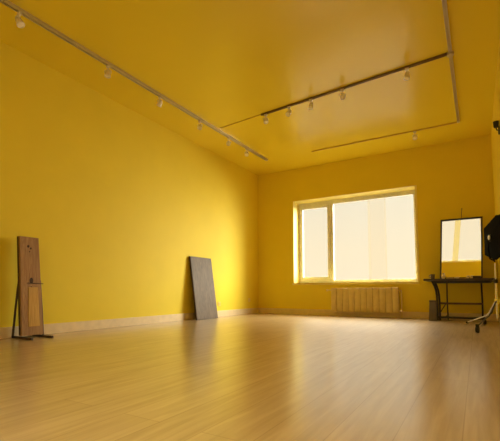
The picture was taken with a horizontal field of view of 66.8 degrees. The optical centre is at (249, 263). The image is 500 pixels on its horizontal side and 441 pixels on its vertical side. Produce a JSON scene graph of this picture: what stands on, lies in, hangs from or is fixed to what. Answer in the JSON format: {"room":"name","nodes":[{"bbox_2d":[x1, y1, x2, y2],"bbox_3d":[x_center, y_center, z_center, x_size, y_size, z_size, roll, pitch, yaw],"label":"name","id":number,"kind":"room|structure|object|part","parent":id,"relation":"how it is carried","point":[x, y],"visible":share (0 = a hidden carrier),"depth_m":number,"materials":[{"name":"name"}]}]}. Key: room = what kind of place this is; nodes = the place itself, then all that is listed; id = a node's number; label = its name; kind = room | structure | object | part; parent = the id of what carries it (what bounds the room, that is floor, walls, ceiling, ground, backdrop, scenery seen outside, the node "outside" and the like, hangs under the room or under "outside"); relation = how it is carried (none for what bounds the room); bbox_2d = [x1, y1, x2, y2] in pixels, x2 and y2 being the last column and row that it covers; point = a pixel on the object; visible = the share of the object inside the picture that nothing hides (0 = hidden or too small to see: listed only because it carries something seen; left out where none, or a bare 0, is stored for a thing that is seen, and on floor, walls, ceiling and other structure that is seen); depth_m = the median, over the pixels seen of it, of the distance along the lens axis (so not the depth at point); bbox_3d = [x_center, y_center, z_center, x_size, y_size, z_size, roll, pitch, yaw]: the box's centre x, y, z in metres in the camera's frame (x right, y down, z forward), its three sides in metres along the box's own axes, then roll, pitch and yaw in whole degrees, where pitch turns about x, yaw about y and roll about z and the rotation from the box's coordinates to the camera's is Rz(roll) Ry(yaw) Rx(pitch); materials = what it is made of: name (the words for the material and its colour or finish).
{"room":"photo studio","nodes":[
{"label":"photo studio","id":0,"kind":"room"},
{"bbox_2d":[0,41,257,327],"bbox_3d":[-2.104,-0.706,4.915,0.200,3.100,8.570,-2,-5,31],"label":"wall","id":1,"kind":"structure","parent":0,"point":[117,202],"depth_m":5.05,"materials":[{"name":"yellow paint"}]},
{"bbox_2d":[0,308,258,338],"bbox_3d":[-2.008,0.778,4.750,0.022,0.115,8.570,-2,-5,31],"label":"baseboard","id":2,"kind":"structure","parent":1,"relation":"attached to","point":[5,332],"depth_m":5.06,"materials":[{"name":"beige wood"}]},
{"bbox_2d":[0,0,499,175],"bbox_3d":[-0.032,-2.392,3.930,4.890,0.120,9.200,-2,-5,31],"label":"ceiling","id":3,"kind":"structure","parent":0,"point":[225,62],"depth_m":4.38,"materials":[{"name":"yellow paint"}]},
{"bbox_2d":[0,0,267,160],"bbox_3d":[-1.274,-2.243,4.921,0.049,0.037,6.164,-3,-5,31],"label":"track","id":4,"kind":"object","parent":3,"relation":"attached to","point":[7,3],"visible":1,"depth_m":4.36,"materials":[{"name":"metal"}]},
{"bbox_2d":[15,11,24,27],"bbox_3d":[-2.131,-2.259,3.511,0.088,0.146,0.081,-2,-5,31],"label":"track spotlight","id":5,"kind":"object","parent":4,"relation":"attached to","point":[20,24],"visible":1,"depth_m":3.50,"materials":[{"name":"metal"}]},
{"bbox_2d":[104,65,111,77],"bbox_3d":[-1.629,-2.201,4.339,0.076,0.142,0.073,-2,-5,31],"label":"track spotlight","id":6,"kind":"object","parent":4,"relation":"attached to","point":[107,74],"visible":1,"depth_m":4.33,"materials":[{"name":"metal"}]},
{"bbox_2d":[156,96,161,106],"bbox_3d":[-1.205,-2.147,5.047,0.095,0.147,0.081,-2,-5,31],"label":"track spotlight","id":7,"kind":"object","parent":4,"relation":"attached to","point":[159,104],"visible":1,"depth_m":5.02,"materials":[{"name":"metal"}]},
{"bbox_2d":[197,120,202,129],"bbox_3d":[-0.761,-2.096,5.751,0.081,0.146,0.088,-2,-5,31],"label":"track spotlight","id":8,"kind":"object","parent":4,"relation":"attached to","point":[199,126],"visible":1,"depth_m":5.74,"materials":[{"name":"metal"}]},
{"bbox_2d":[219,114,260,128],"bbox_3d":[-0.166,-2.188,5.864,0.804,0.012,0.012,-3,-5,36],"label":"conduit","id":9,"kind":"object","parent":3,"relation":"attached to","point":[260,114],"visible":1,"depth_m":5.81,"materials":[{"name":"black metal"}]},
{"bbox_2d":[261,52,446,115],"bbox_3d":[1.168,-2.249,4.897,2.471,0.027,0.035,-3,-5,36],"label":"track","id":10,"kind":"object","parent":3,"relation":"attached to","point":[444,54],"visible":1,"depth_m":4.71,"materials":[{"name":"brown metal"}]},
{"bbox_2d":[263,114,267,123],"bbox_3d":[0.233,-2.121,5.559,0.078,0.145,0.078,-2,-5,31],"label":"track spotlight","id":11,"kind":"object","parent":10,"relation":"attached to","point":[265,118],"visible":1,"depth_m":5.55,"materials":[{"name":"metal"}]},
{"bbox_2d":[286,106,291,116],"bbox_3d":[0.545,-2.136,5.333,0.082,0.147,0.095,-2,-5,31],"label":"track spotlight","id":12,"kind":"object","parent":10,"relation":"attached to","point":[288,113],"visible":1,"depth_m":5.32,"materials":[{"name":"metal"}]},
{"bbox_2d":[308,99,312,109],"bbox_3d":[0.821,-2.154,5.133,0.077,0.141,0.073,-2,-5,31],"label":"track spotlight","id":13,"kind":"object","parent":10,"relation":"attached to","point":[310,107],"visible":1,"depth_m":5.12,"materials":[{"name":"metal"}]},
{"bbox_2d":[339,88,345,99],"bbox_3d":[1.190,-2.170,4.869,0.083,0.147,0.094,-2,-5,31],"label":"track spotlight","id":14,"kind":"object","parent":10,"relation":"attached to","point":[342,96],"visible":1,"depth_m":4.86,"materials":[{"name":"metal"}]},
{"bbox_2d":[403,67,409,80],"bbox_3d":[1.822,-2.207,4.413,0.072,0.139,0.072,-2,-5,31],"label":"track spotlight","id":15,"kind":"object","parent":10,"relation":"attached to","point":[407,74],"visible":1,"depth_m":4.40,"materials":[{"name":"metal"}]},
{"bbox_2d":[312,122,456,151],"bbox_3d":[2.189,-2.136,6.482,2.409,0.023,0.024,-3,-5,31],"label":"track","id":16,"kind":"object","parent":3,"relation":"attached to","point":[452,122],"visible":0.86,"depth_m":6.40,"materials":[{"name":"black metal"}]},
{"bbox_2d":[412,131,417,139],"bbox_3d":[2.683,-2.079,6.171,0.081,0.147,0.095,-2,-5,31],"label":"track spotlight","id":17,"kind":"object","parent":16,"relation":"attached to","point":[414,135],"visible":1,"depth_m":6.16,"materials":[{"name":"metal"}]},
{"bbox_2d":[442,0,459,122],"bbox_3d":[1.621,-2.365,3.201,0.070,0.041,6.174,-2,-5,31],"label":"track","id":18,"kind":"object","parent":3,"relation":"attached to","point":[450,53],"visible":1,"depth_m":4.13,"materials":[{"name":"metal"}]},
{"bbox_2d":[0,313,499,440],"bbox_3d":[-0.032,0.819,3.697,4.890,0.120,9.200,-2,-5,31],"label":"floor","id":19,"kind":"structure","parent":0,"point":[255,376],"depth_m":2.05,"materials":[{"name":"brown wood"}]},
{"bbox_2d":[11,236,52,339],"bbox_3d":[-2.270,0.251,3.988,0.355,1.055,0.296,-2,-5,31],"label":"stand","id":20,"kind":"object","parent":19,"relation":"on","point":[29,290],"visible":1,"depth_m":3.95,"materials":[{"name":"brown wood"}]},
{"bbox_3d":[-2.268,0.457,3.986,0.026,0.415,0.130,-2,-5,31],"label":"inset panel","id":21,"kind":"part","parent":20,"relation":"part of","materials":[{"name":"brown wood"}]},
{"bbox_2d":[189,256,217,319],"bbox_3d":[-0.806,0.431,6.622,0.180,1.072,0.617,-2,-5,31],"label":"leaning board","id":22,"kind":"object","parent":19,"relation":"on","point":[205,307],"visible":0.96,"depth_m":6.57,"materials":[{"name":"grey wood"}]},
{"bbox_2d":[429,300,437,320],"bbox_3d":[3.033,0.781,6.285,0.124,0.332,0.140,-2,-5,31],"label":"waste bin","id":23,"kind":"object","parent":19,"relation":"on","point":[432,303],"visible":0.86,"depth_m":6.23,"materials":[{"name":"grey plastic"}]},
{"bbox_2d":[423,278,497,320],"bbox_3d":[3.410,0.595,6.145,1.015,0.683,0.595,-2,-5,31],"label":"desk","id":24,"kind":"object","parent":19,"relation":"on","point":[434,282],"visible":0.84,"depth_m":6.04,"materials":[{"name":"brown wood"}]},
{"bbox_3d":[3.006,0.603,6.168,0.099,0.646,0.032,-2,-5,31],"label":"leg","id":25,"kind":"part","parent":24,"relation":"part of","materials":[{"name":"black metal"}]},
{"bbox_3d":[3.044,0.603,6.168,0.099,0.646,0.032,-2,-5,31],"label":"leg","id":26,"kind":"part","parent":24,"relation":"part of","materials":[{"name":"black metal"}]},
{"bbox_3d":[3.337,0.629,6.411,0.028,0.652,0.024,-2,-5,31],"label":"leg","id":27,"kind":"part","parent":24,"relation":"part of","materials":[{"name":"black metal"}]},
{"bbox_3d":[3.409,0.874,6.134,0.643,0.035,0.390,-2,-5,31],"label":"foot rail","id":28,"kind":"part","parent":24,"relation":"part of","materials":[{"name":"black metal"}]},
{"bbox_2d":[440,209,482,278],"bbox_3d":[3.396,-0.358,6.178,0.515,1.220,0.528,0,-4,-4],"label":"mirror","id":29,"kind":"object","parent":24,"relation":"on","point":[461,239],"visible":0.92,"depth_m":6.11,"materials":[{"name":"mirror"}]},
{"bbox_3d":[3.422,0.653,6.149,0.616,0.032,0.380,-2,-5,31],"label":"shelf rail","id":30,"kind":"part","parent":24,"relation":"part of","materials":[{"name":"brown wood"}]},
{"bbox_3d":[3.696,0.602,6.035,0.031,0.652,0.028,-2,-5,31],"label":"leg","id":31,"kind":"part","parent":24,"relation":"part of","materials":[{"name":"black metal"}]},
{"bbox_2d":[466,263,498,332],"bbox_3d":[3.093,0.429,5.025,0.343,0.852,1.488,-2,-5,26],"label":"stand","id":32,"kind":"object","parent":19,"relation":"on","point":[496,300],"visible":1,"depth_m":4.94,"materials":[{"name":"metal"}]},
{"bbox_3d":[3.246,0.693,5.338,0.017,0.351,0.771,0,-4,4],"label":"leg","id":33,"kind":"part","parent":32,"relation":"part of","materials":[{"name":"metal"}]},
{"bbox_3d":[2.930,0.616,4.682,0.237,0.295,0.706,-2,-5,31],"label":"leg","id":34,"kind":"part","parent":32,"relation":"part of","materials":[{"name":"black metal"}]},
{"bbox_2d":[484,214,499,261],"bbox_3d":[3.152,-0.312,4.949,0.116,0.590,0.660,-1,-4,15],"label":"softbox","id":35,"kind":"object","parent":32,"relation":"attached to","point":[492,229],"visible":1,"depth_m":4.89,"materials":[{"name":"black fabric"}]},
{"bbox_2d":[258,135,498,313],"bbox_3d":[2.217,-0.514,7.568,4.890,3.100,0.430,-2,-5,31],"label":"wall","id":36,"kind":"structure","parent":0,"point":[451,177],"depth_m":6.96,"materials":[{"name":"yellow paint"}]},
{"bbox_2d":[292,190,418,284],"bbox_3d":[2.049,-0.469,7.602,2.466,1.795,0.380,-2,-5,31],"label":"window","id":37,"kind":"structure","parent":36,"relation":"in","point":[330,280],"depth_m":7.92,"materials":[{"name":"plastic"}]},
{"bbox_3d":[1.406,-0.436,8.145,0.661,1.602,0.065,-2,-5,31],"label":"sash","id":38,"kind":"part","parent":37,"relation":"part of","materials":[{"name":"plastic"}]},
{"bbox_3d":[2.038,0.405,7.521,2.466,0.040,0.340,-2,-5,31],"label":"sill","id":39,"kind":"part","parent":37,"relation":"part of","materials":[{"name":"paint"}]},
{"bbox_2d":[293,185,419,282],"bbox_3d":[2.047,-0.492,7.577,2.452,1.756,0.286,-2,-5,31],"label":"trim","id":40,"kind":"structure","parent":36,"relation":"attached to","point":[414,187],"depth_m":7.95,"materials":[{"name":"yellow paint"}]},
{"bbox_2d":[326,288,402,317],"bbox_3d":[2.141,0.740,7.191,1.425,0.545,0.137,-2,-5,31],"label":"radiator","id":41,"kind":"object","parent":36,"relation":"attached to","point":[370,300],"visible":1,"depth_m":7.11,"materials":[{"name":"metal"}]},
{"bbox_2d":[259,308,497,320],"bbox_3d":[2.102,0.961,7.267,4.446,0.115,0.022,-2,-5,31],"label":"baseboard","id":42,"kind":"structure","parent":36,"relation":"attached to","point":[422,315],"depth_m":7.18,"materials":[{"name":"beige wood"}]},
{"bbox_2d":[491,38,499,313],"bbox_3d":[1.923,-0.881,2.516,0.200,3.100,8.570,-2,-5,31],"label":"wall","id":43,"kind":"structure","parent":0,"point":[495,138],"depth_m":5.17,"materials":[{"name":"yellow paint"}]},
{"bbox_2d":[493,121,499,134],"bbox_3d":[2.889,-1.583,4.446,0.064,0.160,0.100,-2,-5,31],"label":"wall lamp","id":44,"kind":"object","parent":43,"relation":"attached to","point":[495,123],"visible":1,"depth_m":4.43,"materials":[{"name":"black metal"}]},
{"bbox_3d":[2.887,-1.627,4.451,0.060,0.070,0.060,-2,-5,31],"label":"lamp shade","id":45,"kind":"part","parent":44,"relation":"part of","materials":[{"name":"black metal"}]}
]}

